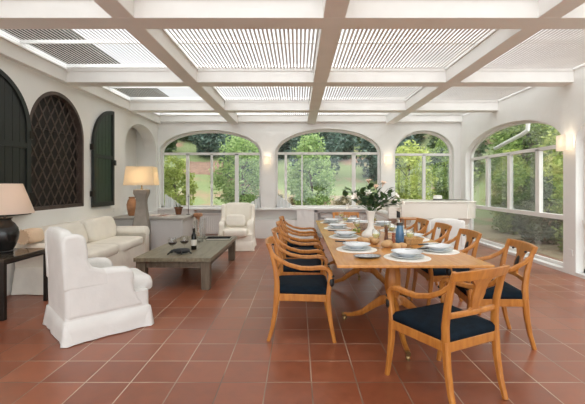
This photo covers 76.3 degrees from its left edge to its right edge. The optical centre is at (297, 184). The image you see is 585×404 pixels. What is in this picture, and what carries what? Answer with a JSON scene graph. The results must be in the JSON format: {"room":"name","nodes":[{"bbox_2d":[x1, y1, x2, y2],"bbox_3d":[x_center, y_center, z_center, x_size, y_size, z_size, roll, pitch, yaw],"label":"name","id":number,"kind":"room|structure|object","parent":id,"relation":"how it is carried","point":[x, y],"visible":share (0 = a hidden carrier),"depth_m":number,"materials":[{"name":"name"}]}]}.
{"room":"sunroom","nodes":[
{"label":"sunroom","id":0,"kind":"room"},
{"bbox_2d":[0,56,157,295],"bbox_3d":[-3.690,-0.225,3.625,0.300,3.150,12.250,0,0,0],"label":"wall","id":1,"kind":"structure","parent":0,"point":[32,84],"depth_m":6.23,"materials":[{"name":"white paint"}]},
{"bbox_2d":[0,69,33,216],"bbox_3d":[-3.499,-0.505,4.500,0.066,1.770,0.781,0,0,-1],"label":"shutter","id":2,"kind":"object","parent":1,"relation":"attached to","point":[16,134],"visible":0.9,"depth_m":4.59,"materials":[{"name":"black paint"}]},
{"bbox_2d":[30,91,83,210],"bbox_3d":[-3.600,-0.510,5.515,0.120,1.720,1.270,0,0,0],"label":"window","id":3,"kind":"structure","parent":1,"relation":"in","point":[57,145],"depth_m":5.57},
{"bbox_2d":[90,111,115,206],"bbox_3d":[-3.499,-0.505,6.707,0.066,1.770,0.776,0,0,1],"label":"shutter","id":4,"kind":"object","parent":1,"relation":"attached to","point":[102,146],"visible":1,"depth_m":6.70,"materials":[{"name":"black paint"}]},
{"bbox_2d":[125,126,143,213],"bbox_3d":[-3.960,-0.150,8.450,0.260,3.000,2.100,0,0,0],"label":"wall","id":5,"kind":"structure","parent":0,"point":[134,146],"depth_m":9.08,"materials":[{"name":"white paint"}]},
{"bbox_2d":[0,237,584,403],"bbox_3d":[0.275,1.410,3.475,8.950,0.120,12.550,0,0,0],"label":"floor","id":6,"kind":"structure","parent":0,"point":[211,346],"depth_m":2.98,"materials":[{"name":"tile"}]},
{"bbox_2d":[0,248,47,320],"bbox_3d":[-3.220,1.045,4.030,0.600,0.610,0.680,0,0,0],"label":"side table","id":7,"kind":"object","parent":6,"relation":"on","point":[19,254],"visible":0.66,"depth_m":3.87,"materials":[{"name":"black wood"}]},
{"bbox_2d":[0,184,34,253],"bbox_3d":[-3.200,0.362,4.060,0.544,0.755,0.544,0,0,0],"label":"table lamp","id":8,"kind":"object","parent":7,"relation":"on","point":[14,198],"visible":1,"depth_m":3.98,"materials":[{"name":"fabric"}]},
{"bbox_2d":[11,216,149,294],"bbox_3d":[-3.098,0.935,5.661,0.864,0.814,2.255,0,0,0],"label":"sofa","id":9,"kind":"object","parent":6,"relation":"on","point":[120,245],"visible":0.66,"depth_m":5.56,"materials":[{"name":"fabric"}]},
{"bbox_2d":[17,228,43,244],"bbox_3d":[-3.337,0.632,4.648,0.203,0.191,0.298,0,0,0],"label":"throw cushion","id":10,"kind":"object","parent":9,"relation":"on","point":[30,235],"visible":0.93,"depth_m":4.55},
{"bbox_2d":[36,222,87,242],"bbox_3d":[-3.291,0.734,5.214,0.276,0.410,0.898,0,0,0],"label":"cushion","id":11,"kind":"object","parent":9,"relation":"on","point":[74,227],"depth_m":5.33,"materials":[{"name":"fabric"}]},
{"bbox_2d":[79,216,116,242],"bbox_3d":[-3.291,0.736,6.115,0.278,0.415,0.889,0,0,0],"label":"cushion","id":12,"kind":"object","parent":9,"relation":"on","point":[98,229],"depth_m":5.99,"materials":[{"name":"fabric"}]},
{"bbox_2d":[87,244,117,257],"bbox_3d":[-3.047,0.965,5.214,0.706,0.174,0.887,0,0,0],"label":"seat cushion","id":13,"kind":"object","parent":9,"relation":"on","point":[94,250],"depth_m":5.29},
{"bbox_2d":[86,236,142,251],"bbox_3d":[-3.047,0.965,6.104,0.721,0.172,0.886,0,0,0],"label":"seat cushion","id":14,"kind":"object","parent":9,"relation":"on","point":[125,243],"depth_m":5.99,"materials":[{"name":"fabric"}]},
{"bbox_2d":[43,227,153,347],"bbox_3d":[-1.911,0.866,3.618,0.841,0.956,0.800,0,0,-44],"label":"armchair","id":15,"kind":"object","parent":6,"relation":"on","point":[89,299],"visible":1,"depth_m":3.28,"materials":[{"name":"fabric"}]},
{"bbox_2d":[130,268,151,289],"bbox_3d":[-1.858,0.975,3.665,0.700,0.192,0.504,0,0,-44],"label":"seat cushion","id":16,"kind":"object","parent":15,"relation":"on","point":[141,280],"depth_m":3.67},
{"bbox_2d":[123,166,158,250],"bbox_3d":[-2.880,0.507,6.860,0.530,1.685,0.424,0,0,-8],"label":"floor lamp","id":17,"kind":"object","parent":6,"relation":"on","point":[133,175],"visible":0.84,"depth_m":6.73,"materials":[{"name":"grey stone"}]},
{"bbox_2d":[112,214,193,249],"bbox_3d":[-2.833,0.978,7.350,1.405,0.745,0.840,0,0,0],"label":"cabinet","id":18,"kind":"object","parent":6,"relation":"on","point":[164,230],"depth_m":6.96,"materials":[{"name":"grey paint"}]},
{"bbox_2d":[126,197,135,215],"bbox_3d":[-3.279,0.420,7.349,0.204,0.370,0.200,0,0,44],"label":"jar","id":19,"kind":"object","parent":18,"relation":"on","point":[131,203],"visible":0.78,"depth_m":7.28,"materials":[{"name":"brown ceramic"}]},
{"bbox_2d":[112,214,193,219],"bbox_3d":[-2.833,0.627,7.350,1.405,0.045,0.840,0,0,0],"label":"countertop","id":20,"kind":"structure","parent":18,"relation":"on","point":[183,216],"depth_m":6.94,"materials":[{"name":"grey stone"}]},
{"bbox_2d":[174,202,182,214],"bbox_3d":[-2.450,0.455,7.630,0.176,0.300,0.176,0,0,0],"label":"potted cactus","id":21,"kind":"object","parent":18,"relation":"on","point":[178,210],"visible":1,"depth_m":7.58,"materials":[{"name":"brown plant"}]},
{"bbox_2d":[174,207,182,214],"bbox_3d":[-2.450,0.527,7.630,0.176,0.155,0.176,0,0,0],"label":"pot","id":22,"kind":"object","parent":21,"relation":"attached to","point":[178,210],"depth_m":7.57,"materials":[{"name":"brown ceramic"}]},
{"bbox_2d":[133,236,236,289],"bbox_3d":[-1.605,1.140,5.760,0.989,0.420,2.040,0,0,0],"label":"coffee table","id":23,"kind":"object","parent":6,"relation":"on","point":[207,252],"visible":0.84,"depth_m":4.91,"materials":[{"name":"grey wood"}]},
{"bbox_2d":[167,248,191,254],"bbox_3d":[-1.596,0.890,5.019,0.321,0.077,0.182,0,0,-14],"label":"ornament","id":24,"kind":"object","parent":23,"relation":"on","point":[178,250],"visible":1,"depth_m":4.98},
{"bbox_2d":[191,228,196,249],"bbox_3d":[-1.500,0.776,5.360,0.077,0.307,0.077,0,0,0],"label":"wine bottle","id":25,"kind":"object","parent":23,"relation":"on","point":[193,236],"visible":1,"depth_m":5.33,"materials":[{"name":"black glass"}]},
{"bbox_2d":[206,236,231,239],"bbox_3d":[-1.360,0.916,6.400,0.400,0.028,0.260,0,0,-3],"label":"book","id":26,"kind":"object","parent":23,"relation":"on","point":[209,237],"visible":1,"depth_m":6.34,"materials":[{"name":"paper"}]},
{"bbox_2d":[193,213,202,235],"bbox_3d":[-2.030,0.958,7.550,0.200,0.785,0.200,0,0,0],"label":"wooden stand","id":27,"kind":"object","parent":6,"relation":"on","point":[197,215],"visible":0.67,"depth_m":7.52,"materials":[{"name":"brown wood"}]},
{"bbox_2d":[200,213,220,235],"bbox_3d":[-1.950,1.035,9.520,1.140,0.630,0.120,0,0,0],"label":"radiator","id":28,"kind":"object","parent":6,"relation":"on","point":[209,222],"visible":0.45,"depth_m":9.49,"materials":[{"name":"white metal"}]},
{"bbox_2d":[218,202,256,250],"bbox_3d":[-1.299,0.866,7.895,0.800,0.956,0.838,0,0,-3],"label":"armchair","id":29,"kind":"object","parent":6,"relation":"on","point":[245,241],"visible":0.77,"depth_m":7.73,"materials":[{"name":"fabric"}]},
{"bbox_2d":[223,226,247,236],"bbox_3d":[-1.296,0.976,7.827,0.503,0.193,0.701,0,0,-3],"label":"seat cushion","id":30,"kind":"object","parent":29,"relation":"on","point":[242,231],"depth_m":7.50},
{"bbox_2d":[226,214,245,226],"bbox_3d":[-1.302,0.743,7.792,0.425,0.255,0.168,0,0,-3],"label":"lumbar cushion","id":31,"kind":"object","parent":29,"relation":"on","point":[236,220],"visible":1,"depth_m":7.73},
{"bbox_2d":[279,216,317,247],"bbox_3d":[0.015,0.927,5.840,0.630,0.855,0.556,0,0,1],"label":"dining chair","id":32,"kind":"object","parent":6,"relation":"on","point":[281,218],"visible":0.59,"depth_m":5.61,"materials":[{"name":"brown wood"}]},
{"bbox_2d":[287,239,313,246],"bbox_3d":[0.037,0.908,5.840,0.467,0.071,0.522,0,0,1],"label":"seat cushion","id":33,"kind":"object","parent":32,"relation":"on","point":[289,244],"depth_m":5.61,"materials":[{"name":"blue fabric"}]},
{"bbox_2d":[271,227,326,309],"bbox_3d":[0.015,0.927,4.240,0.630,0.855,0.556,0,0,1],"label":"dining chair","id":34,"kind":"object","parent":6,"relation":"on","point":[286,270],"visible":0.66,"depth_m":4.01,"materials":[{"name":"brown wood"}]},
{"bbox_2d":[283,259,320,272],"bbox_3d":[0.037,0.908,4.240,0.467,0.071,0.522,0,0,1],"label":"seat cushion","id":35,"kind":"object","parent":34,"relation":"on","point":[302,262],"depth_m":4.10,"materials":[{"name":"blue fabric"}]},
{"bbox_2d":[276,221,322,258],"bbox_3d":[0.015,0.927,5.040,0.630,0.855,0.556,0,0,0],"label":"dining chair","id":36,"kind":"object","parent":6,"relation":"on","point":[278,223],"visible":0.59,"depth_m":4.81,"materials":[{"name":"brown wood"}]},
{"bbox_2d":[286,247,316,257],"bbox_3d":[0.037,0.908,5.040,0.467,0.071,0.522,0,0,0],"label":"seat cushion","id":37,"kind":"object","parent":36,"relation":"on","point":[301,248],"depth_m":4.90,"materials":[{"name":"blue fabric"}]},
{"bbox_2d":[265,236,335,342],"bbox_3d":[0.015,0.927,3.440,0.630,0.855,0.556,0,0,0],"label":"dining chair","id":38,"kind":"object","parent":6,"relation":"on","point":[308,288],"visible":1,"depth_m":3.21,"materials":[{"name":"brown wood"}]},
{"bbox_2d":[279,275,326,294],"bbox_3d":[0.037,0.908,3.440,0.467,0.071,0.522,0,0,0],"label":"seat cushion","id":39,"kind":"object","parent":38,"relation":"on","point":[289,284],"depth_m":3.26,"materials":[{"name":"blue fabric"}]},
{"bbox_2d":[320,213,367,237],"bbox_3d":[1.180,1.035,9.520,1.240,0.630,0.120,0,0,0],"label":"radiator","id":40,"kind":"object","parent":6,"relation":"on","point":[363,216],"visible":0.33,"depth_m":9.49,"materials":[{"name":"white metal"}]},
{"bbox_2d":[332,212,359,264],"bbox_3d":[0.880,0.927,6.595,0.556,0.855,0.630,0,0,0],"label":"dining chair","id":41,"kind":"object","parent":6,"relation":"on","point":[345,214],"visible":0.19,"depth_m":6.87,"materials":[{"name":"brown wood"}]},
{"bbox_2d":[379,218,428,280],"bbox_3d":[1.565,0.927,5.480,0.630,0.855,0.556,0,0,0],"label":"dining chair","id":42,"kind":"object","parent":6,"relation":"on","point":[423,222],"visible":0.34,"depth_m":5.51,"materials":[{"name":"brown wood"}]},
{"bbox_2d":[315,220,494,360],"bbox_3d":[0.868,0.970,4.460,1.160,0.760,3.460,0,0,0],"label":"dining table","id":43,"kind":"object","parent":6,"relation":"on","point":[341,259],"visible":0.61,"depth_m":3.30,"materials":[{"name":"wood"}]},
{"bbox_2d":[329,235,360,238],"bbox_3d":[0.535,0.588,4.220,0.374,0.004,0.374,0,0,0],"label":"placemat","id":44,"kind":"object","parent":43,"relation":"on","point":[331,236],"visible":0.39,"depth_m":4.15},
{"bbox_2d":[333,234,356,237],"bbox_3d":[0.535,0.576,4.220,0.274,0.020,0.274,0,0,0],"label":"dinner plate","id":45,"kind":"object","parent":44,"relation":"on","point":[337,235],"visible":0.71,"depth_m":4.15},
{"bbox_2d":[334,231,355,235],"bbox_3d":[0.535,0.556,4.220,0.254,0.043,0.254,0,0,0],"label":"soup bowl","id":46,"kind":"object","parent":45,"relation":"on","point":[341,233],"visible":0.92,"depth_m":4.23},
{"bbox_2d":[336,247,376,252],"bbox_3d":[0.535,0.588,3.400,0.374,0.004,0.374,0,0,0],"label":"placemat","id":47,"kind":"object","parent":43,"relation":"on","point":[341,249],"visible":0.52,"depth_m":3.33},
{"bbox_2d":[341,245,371,250],"bbox_3d":[0.535,0.576,3.400,0.274,0.020,0.274,0,0,0],"label":"dinner plate","id":48,"kind":"object","parent":47,"relation":"on","point":[343,246],"visible":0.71,"depth_m":3.38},
{"bbox_2d":[343,241,369,248],"bbox_3d":[0.535,0.556,3.400,0.254,0.043,0.254,0,0,0],"label":"soup bowl","id":49,"kind":"object","parent":48,"relation":"on","point":[352,244],"visible":0.98,"depth_m":3.45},
{"bbox_2d":[352,220,367,229],"bbox_3d":[0.860,0.534,4.920,0.284,0.112,0.284,0,0,0],"label":"serving bowl","id":50,"kind":"object","parent":43,"relation":"on","point":[363,223],"visible":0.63,"depth_m":4.83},
{"bbox_2d":[353,254,380,257],"bbox_3d":[0.565,0.581,3.030,0.230,0.018,0.154,0,0,-6],"label":"oval dish","id":51,"kind":"object","parent":43,"relation":"on","point":[356,255],"visible":1,"depth_m":3.03,"materials":[{"name":"ceramic"}]},
{"bbox_2d":[362,210,379,238],"bbox_3d":[0.810,0.437,4.140,0.202,0.305,0.202,0,0,-18],"label":"flower vase","id":52,"kind":"object","parent":43,"relation":"on","point":[370,230],"visible":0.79,"depth_m":4.10,"materials":[{"name":"white ceramic"}]},
{"bbox_2d":[342,179,406,212],"bbox_3d":[0.849,0.196,4.166,0.712,0.530,0.585,0,0,0],"label":"flower bouquet","id":53,"kind":"object","parent":52,"relation":"in","point":[366,196],"visible":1,"depth_m":4.09,"materials":[{"name":"green plant"}]},
{"bbox_2d":[381,241,391,247],"bbox_3d":[0.832,0.559,3.501,0.108,0.065,0.087,0,0,-6],"label":"bread roll","id":54,"kind":"object","parent":43,"relation":"on","point":[386,244],"visible":0.98,"depth_m":3.47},
{"bbox_2d":[395,222,403,242],"bbox_3d":[0.985,0.476,3.600,0.084,0.228,0.080,0,0,0],"label":"bottle","id":55,"kind":"object","parent":43,"relation":"on","point":[399,237],"visible":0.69,"depth_m":3.57,"materials":[{"name":"blue glass"}]},
{"bbox_2d":[383,254,430,261],"bbox_3d":[0.885,0.588,3.020,0.374,0.004,0.374,0,0,0],"label":"placemat","id":56,"kind":"object","parent":43,"relation":"on","point":[387,256],"visible":0.48,"depth_m":2.93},
{"bbox_2d":[390,252,424,258],"bbox_3d":[0.885,0.576,3.020,0.274,0.020,0.274,0,0,0],"label":"dinner plate","id":57,"kind":"object","parent":56,"relation":"on","point":[392,253],"visible":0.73,"depth_m":2.99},
{"bbox_2d":[391,248,422,256],"bbox_3d":[0.885,0.556,3.020,0.254,0.043,0.254,0,0,0],"label":"soup bowl","id":58,"kind":"object","parent":57,"relation":"on","point":[402,252],"visible":1,"depth_m":3.06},
{"bbox_2d":[404,236,423,244],"bbox_3d":[1.129,0.557,3.719,0.204,0.066,0.156,0,0,-11],"label":"straw basket","id":59,"kind":"object","parent":43,"relation":"on","point":[415,240],"visible":0.68,"depth_m":3.66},
{"bbox_2d":[419,249,459,254],"bbox_3d":[1.240,0.588,3.320,0.374,0.004,0.374,0,0,0],"label":"placemat","id":60,"kind":"object","parent":43,"relation":"on","point":[453,252],"visible":0.44,"depth_m":3.23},
{"bbox_2d":[421,246,453,251],"bbox_3d":[1.240,0.576,3.320,0.274,0.020,0.274,0,0,0],"label":"dinner plate","id":61,"kind":"object","parent":60,"relation":"on","point":[429,249],"visible":0.59,"depth_m":3.28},
{"bbox_2d":[423,243,451,250],"bbox_3d":[1.240,0.556,3.320,0.254,0.043,0.254,0,0,0],"label":"soup bowl","id":62,"kind":"object","parent":61,"relation":"on","point":[437,247],"visible":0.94,"depth_m":3.32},
{"bbox_2d":[400,217,422,232],"bbox_3d":[2.220,0.998,7.300,0.380,0.705,0.380,0,0,0],"label":"table","id":63,"kind":"object","parent":6,"relation":"on","point":[403,218],"visible":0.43,"depth_m":7.16,"materials":[{"name":"brown wood"}]},
{"bbox_2d":[375,199,476,242],"bbox_3d":[2.814,0.844,8.311,1.908,1.012,1.407,0,0,0],"label":"grand piano","id":64,"kind":"object","parent":6,"relation":"on","point":[465,211],"visible":0.56,"depth_m":7.62,"materials":[{"name":"beige paint"}]},
{"bbox_2d":[405,222,451,288],"bbox_3d":[1.605,0.927,4.800,0.630,0.855,0.556,0,0,0],"label":"dining chair","id":65,"kind":"object","parent":6,"relation":"on","point":[444,227],"visible":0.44,"depth_m":4.73,"materials":[{"name":"brown wood"}]},
{"bbox_2d":[425,218,464,250],"bbox_3d":[2.332,0.934,6.123,0.640,0.822,0.755,0,0,6],"label":"armchair","id":66,"kind":"object","parent":6,"relation":"on","point":[456,224],"visible":0.3,"depth_m":5.76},
{"bbox_2d":[410,228,481,314],"bbox_3d":[1.625,0.927,4.100,0.630,0.855,0.556,0,0,0],"label":"dining chair","id":67,"kind":"object","parent":6,"relation":"on","point":[433,275],"visible":0.58,"depth_m":3.91,"materials":[{"name":"brown wood"}]},
{"bbox_2d":[420,268,469,275],"bbox_3d":[1.603,0.908,4.100,0.467,0.071,0.522,0,0,0],"label":"seat cushion","id":68,"kind":"object","parent":67,"relation":"on","point":[430,271],"depth_m":3.87,"materials":[{"name":"blue fabric"}]},
{"bbox_2d":[385,264,509,403],"bbox_3d":[0.992,0.927,2.492,0.556,0.855,0.630,0,0,-26],"label":"dining chair","id":69,"kind":"object","parent":6,"relation":"on","point":[447,328],"visible":1,"depth_m":2.35,"materials":[{"name":"brown wood"}]},
{"bbox_2d":[393,303,494,341],"bbox_3d":[0.982,0.908,2.512,0.522,0.071,0.467,0,0,-26],"label":"seat cushion","id":70,"kind":"object","parent":69,"relation":"on","point":[424,321],"depth_m":2.38,"materials":[{"name":"blue fabric"}]},
{"bbox_2d":[446,238,537,349],"bbox_3d":[1.695,0.927,3.299,0.630,0.855,0.556,0,0,6],"label":"dining chair","id":71,"kind":"object","parent":6,"relation":"on","point":[511,296],"visible":0.64,"depth_m":3.06,"materials":[{"name":"brown wood"}]},
{"bbox_2d":[455,279,521,298],"bbox_3d":[1.673,0.908,3.301,0.467,0.071,0.522,0,0,6],"label":"seat cushion","id":72,"kind":"object","parent":71,"relation":"on","point":[509,291],"depth_m":3.08,"materials":[{"name":"blue fabric"}]},
{"bbox_2d":[472,239,584,278],"bbox_3d":[4.230,1.325,5.175,0.220,0.050,7.950,0,0,0],"label":"baseboard","id":73,"kind":"structure","parent":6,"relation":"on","point":[536,260],"depth_m":6.41,"materials":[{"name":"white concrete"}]},
{"bbox_2d":[0,0,584,123],"bbox_3d":[0.310,-1.667,3.444,7.700,0.265,11.912,0,0,0],"label":"ceiling","id":74,"kind":"structure","parent":0,"point":[507,24],"depth_m":4.75,"materials":[{"name":"paint"}]},
{"bbox_2d":[158,122,460,238],"bbox_3d":[0.210,-0.225,9.565,8.220,3.150,0.370,0,0,0],"label":"wall","id":75,"kind":"structure","parent":0,"point":[268,136],"depth_m":9.40,"materials":[{"name":"white paint"}]},
{"bbox_2d":[161,131,260,207],"bbox_3d":[-2.223,-0.405,9.575,2.575,1.970,0.070,0,0,0],"label":"window","id":76,"kind":"structure","parent":75,"relation":"in","point":[200,132],"depth_m":9.55,"materials":[{"name":"paint"}]},
{"bbox_2d":[157,208,372,209],"bbox_3d":[0.290,0.605,9.555,7.660,0.050,0.390,0,0,0],"label":"ledge","id":77,"kind":"object","parent":75,"relation":"on","point":[157,208],"visible":0.45,"depth_m":9.36,"materials":[{"name":"white paint"}]},
{"bbox_2d":[165,194,180,207],"bbox_3d":[-3.190,0.409,9.502,0.420,0.342,0.028,0,0,0],"label":"curtain","id":78,"kind":"object","parent":77,"relation":"on","point":[169,202],"visible":0.79,"depth_m":9.50,"materials":[{"name":"white fabric"}]},
{"bbox_2d":[277,195,292,207],"bbox_3d":[-0.340,0.419,9.502,0.400,0.323,0.028,0,0,0],"label":"curtain","id":79,"kind":"object","parent":77,"relation":"on","point":[281,203],"visible":1,"depth_m":9.50,"materials":[{"name":"white fabric"}]},
{"bbox_2d":[276,130,379,207],"bbox_3d":[0.763,-0.420,9.575,2.674,2.000,0.070,0,0,0],"label":"window","id":80,"kind":"structure","parent":75,"relation":"in","point":[377,153],"depth_m":9.54,"materials":[{"name":"paint"}]},
{"bbox_2d":[314,210,374,234],"bbox_3d":[1.180,0.990,9.495,1.540,0.720,0.210,0,0,0],"label":"trim","id":81,"kind":"structure","parent":75,"relation":"attached to","point":[315,211],"depth_m":9.39,"materials":[{"name":"grey paint"}]},
{"bbox_2d":[385,156,392,163],"bbox_3d":[2.280,-0.620,9.335,0.164,0.200,0.130,0,0,0],"label":"wall sconce","id":82,"kind":"object","parent":75,"relation":"attached to","point":[388,159],"visible":1,"depth_m":9.27,"materials":[{"name":"white glass"}]},
{"bbox_2d":[395,131,451,199],"bbox_3d":[3.195,-0.400,9.575,1.510,1.960,0.070,0,0,0],"label":"window","id":83,"kind":"structure","parent":75,"relation":"in","point":[449,154],"depth_m":9.55,"materials":[{"name":"paint"}]},
{"bbox_2d":[461,66,584,275],"bbox_3d":[4.220,-0.225,3.625,0.200,3.150,12.250,0,0,0],"label":"wall","id":84,"kind":"structure","parent":0,"point":[562,108],"depth_m":5.77,"materials":[{"name":"white paint"}]},
{"bbox_2d":[470,120,562,265],"bbox_3d":[4.265,0.035,7.465,0.090,2.530,3.370,0,0,0],"label":"window","id":85,"kind":"structure","parent":84,"relation":"in","point":[537,210],"depth_m":7.33,"materials":[{"name":"paint"}]},
{"bbox_2d":[556,134,572,150],"bbox_3d":[4.055,-0.640,5.650,0.130,0.240,0.212,0,0,0],"label":"wall sconce","id":86,"kind":"object","parent":84,"relation":"attached to","point":[565,141],"visible":1,"depth_m":5.57,"materials":[{"name":"white glass"}]},
{"bbox_2d":[582,137,584,272],"bbox_3d":[4.265,0.035,3.360,0.090,2.530,4.320,0,0,0],"label":"window","id":87,"kind":"structure","parent":84,"relation":"in","point":[583,221],"depth_m":5.51,"materials":[{"name":"paint"}]},
{"label":"outside","id":88,"kind":"structure","parent":0,"visible":0},
{"bbox_2d":[493,123,529,149],"bbox_3d":[5.011,-1.404,8.728,0.107,1.053,1.363,0,0,-2],"label":"pipe","id":89,"kind":"object","parent":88,"point":[527,129],"visible":0.56,"depth_m":8.57,"materials":[{"name":"white plastic"}]},
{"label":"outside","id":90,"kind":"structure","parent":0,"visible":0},
{"bbox_2d":[1,29,168,96],"bbox_3d":[-6.610,-2.630,4.500,6.780,1.040,15.000,0,0,0],"label":"house roof","id":91,"kind":"structure","parent":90,"point":[1,29],"depth_m":6.01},
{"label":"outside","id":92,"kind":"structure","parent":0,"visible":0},
{"bbox_2d":[164,134,562,236],"bbox_3d":[2.000,-5.388,13.000,56.000,13.834,54.000,0,0,0],"label":"lawn","id":93,"kind":"structure","parent":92,"point":[344,176],"depth_m":20.41,"materials":[{"name":"plant"}]},
{"bbox_2d":[165,139,180,152],"bbox_3d":[-9.682,-3.627,24.832,3.431,3.384,3.388,0,0,0],"label":"conifer tree","id":94,"kind":"object","parent":93,"relation":"on","point":[170,147],"visible":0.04,"depth_m":24.60,"materials":[{"name":"green plant"}]},
{"bbox_2d":[164,155,198,204],"bbox_3d":[-3.979,0.267,12.008,1.394,2.509,1.343,0,0,12],"label":"bush","id":95,"kind":"object","parent":93,"relation":"on","point":[170,173],"visible":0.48,"depth_m":11.82,"materials":[{"name":"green plant"}]},
{"bbox_2d":[175,161,223,174],"bbox_3d":[-5.800,-0.940,22.371,2.800,1.143,2.445,0,0,0],"label":"garden bed","id":96,"kind":"object","parent":93,"relation":"on","point":[195,167],"visible":0.49,"depth_m":22.11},
{"bbox_2d":[188,133,223,156],"bbox_3d":[-5.655,-3.535,24.660,3.508,3.500,3.386,0,0,21],"label":"conifer tree","id":97,"kind":"object","parent":93,"relation":"on","point":[207,140],"visible":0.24,"depth_m":23.76,"materials":[{"name":"green plant"}]},
{"bbox_2d":[208,134,258,203],"bbox_3d":[-1.923,-0.185,12.587,2.140,3.338,1.989,0,0,-5],"label":"bush","id":98,"kind":"object","parent":93,"relation":"on","point":[245,196],"visible":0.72,"depth_m":12.34,"materials":[{"name":"green plant"}]},
{"bbox_2d":[214,134,258,180],"bbox_3d":[-2.922,-1.824,20.509,3.277,3.353,3.192,0,0,28],"label":"conifer tree","id":99,"kind":"object","parent":93,"relation":"on","point":[223,136],"visible":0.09,"depth_m":19.88,"materials":[{"name":"green plant"}]},
{"bbox_2d":[278,140,293,159],"bbox_3d":[-1.652,-3.332,24.788,3.467,3.561,3.413,0,0,0],"label":"conifer tree","id":100,"kind":"object","parent":93,"relation":"on","point":[285,147],"visible":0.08,"depth_m":25.00,"materials":[{"name":"green plant"}]},
{"bbox_2d":[284,132,336,204],"bbox_3d":[0.422,-0.210,13.207,1.894,3.363,1.718,0,0,6],"label":"bush","id":101,"kind":"object","parent":93,"relation":"on","point":[309,198],"visible":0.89,"depth_m":13.02,"materials":[{"name":"green plant"}]},
{"bbox_2d":[287,132,344,178],"bbox_3d":[1.042,-1.883,20.465,3.168,3.593,3.289,0,0,12],"label":"conifer tree","id":102,"kind":"object","parent":93,"relation":"on","point":[329,146],"visible":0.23,"depth_m":19.98,"materials":[{"name":"green plant"}]},
{"bbox_2d":[283,195,375,204],"bbox_3d":[1.950,0.818,16.913,7.100,0.719,2.893,0,0,0],"label":"garden bed","id":103,"kind":"object","parent":93,"relation":"on","point":[348,196],"visible":0.05,"depth_m":17.62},
{"bbox_2d":[333,194,351,204],"bbox_3d":[1.982,0.717,16.534,1.025,0.628,0.704,0,0,31],"label":"shrub","id":104,"kind":"object","parent":103,"relation":"on","point":[339,201],"visible":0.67,"depth_m":16.43,"materials":[{"name":"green plant"}]},
{"bbox_2d":[324,132,359,159],"bbox_3d":[2.299,-3.206,24.827,3.542,3.310,3.420,0,0,3],"label":"conifer tree","id":105,"kind":"object","parent":93,"relation":"on","point":[348,143],"visible":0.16,"depth_m":24.23,"materials":[{"name":"green plant"}]},
{"bbox_2d":[356,138,412,181],"bbox_3d":[4.764,-1.910,20.412,3.290,3.612,3.220,0,0,0],"label":"conifer tree","id":106,"kind":"object","parent":93,"relation":"on","point":[371,161],"visible":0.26,"depth_m":20.09,"materials":[{"name":"green plant"}]},
{"bbox_2d":[403,134,420,149],"bbox_3d":[6.323,-3.288,24.733,3.338,3.540,3.481,0,0,0],"label":"conifer tree","id":107,"kind":"object","parent":93,"relation":"on","point":[411,136],"visible":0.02,"depth_m":23.83,"materials":[{"name":"green plant"}]},
{"bbox_2d":[395,140,438,199],"bbox_3d":[3.789,0.022,12.538,1.854,3.007,1.894,0,0,0],"label":"bush","id":108,"kind":"object","parent":93,"relation":"on","point":[405,190],"visible":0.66,"depth_m":12.15,"materials":[{"name":"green plant"}]},
{"bbox_2d":[408,134,426,141],"bbox_3d":[8.298,-4.405,29.230,3.798,2.644,3.959,0,0,0],"label":"conifer tree","id":109,"kind":"object","parent":93,"relation":"on","point":[417,136],"visible":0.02,"depth_m":28.70,"materials":[{"name":"green plant"}]},
{"bbox_2d":[427,137,481,199],"bbox_3d":[5.596,-0.410,13.524,1.937,3.655,1.891,0,0,0],"label":"bush","id":110,"kind":"object","parent":93,"relation":"on","point":[442,184],"visible":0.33,"depth_m":13.17,"materials":[{"name":"green plant"}]},
{"bbox_2d":[426,137,490,179],"bbox_3d":[8.817,-1.927,20.493,3.166,3.583,3.387,0,0,-11],"label":"conifer tree","id":111,"kind":"object","parent":93,"relation":"on","point":[482,146],"visible":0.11,"depth_m":20.15,"materials":[{"name":"green plant"}]},
{"bbox_2d":[491,149,534,217],"bbox_3d":[7.186,0.167,12.600,1.522,2.769,1.505,0,0,0],"label":"bush","id":112,"kind":"object","parent":93,"relation":"on","point":[503,150],"visible":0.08,"depth_m":12.54,"materials":[{"name":"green plant"}]},
{"bbox_2d":[474,225,562,259],"bbox_3d":[5.920,1.427,9.000,2.600,0.106,9.000,0,0,0],"label":"garden bed","id":113,"kind":"object","parent":93,"relation":"on","point":[546,249],"visible":0.27,"depth_m":9.67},
{"bbox_2d":[484,164,544,233],"bbox_3d":[6.329,0.424,10.852,1.495,2.156,1.475,0,0,5],"label":"bush","id":114,"kind":"object","parent":113,"relation":"on","point":[503,221],"visible":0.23,"depth_m":10.71,"materials":[{"name":"green plant"}]},
{"bbox_2d":[506,175,562,244],"bbox_3d":[6.013,0.671,9.202,1.524,1.877,1.442,0,0,0],"label":"bush","id":115,"kind":"object","parent":113,"relation":"on","point":[525,223],"visible":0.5,"depth_m":9.04,"materials":[{"name":"green plant"}]},
{"bbox_2d":[548,180,562,250],"bbox_3d":[6.049,0.574,7.560,1.588,1.884,1.449,0,0,29],"label":"bush","id":116,"kind":"object","parent":113,"relation":"on","point":[558,208],"visible":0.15,"depth_m":7.93,"materials":[{"name":"green plant"}]},
{"bbox_2d":[483,123,562,211],"bbox_3d":[8.849,-1.041,14.652,3.003,4.522,2.815,0,0,-4],"label":"tree","id":117,"kind":"object","parent":93,"relation":"on","point":[537,128],"visible":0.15,"depth_m":14.26,"materials":[{"name":"green plant"}]},
{"bbox_2d":[495,125,558,164],"bbox_3d":[12.731,-2.753,20.517,3.199,3.525,3.335,0,0,0],"label":"conifer tree","id":118,"kind":"object","parent":93,"relation":"on","point":[527,143],"visible":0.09,"depth_m":19.60,"materials":[{"name":"green plant"}]},
{"bbox_2d":[534,125,562,196],"bbox_3d":[9.249,-0.768,11.598,3.020,4.534,3.086,0,0,-10],"label":"tree","id":119,"kind":"object","parent":93,"relation":"on","point":[556,165],"visible":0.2,"depth_m":12.11,"materials":[{"name":"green plant"}]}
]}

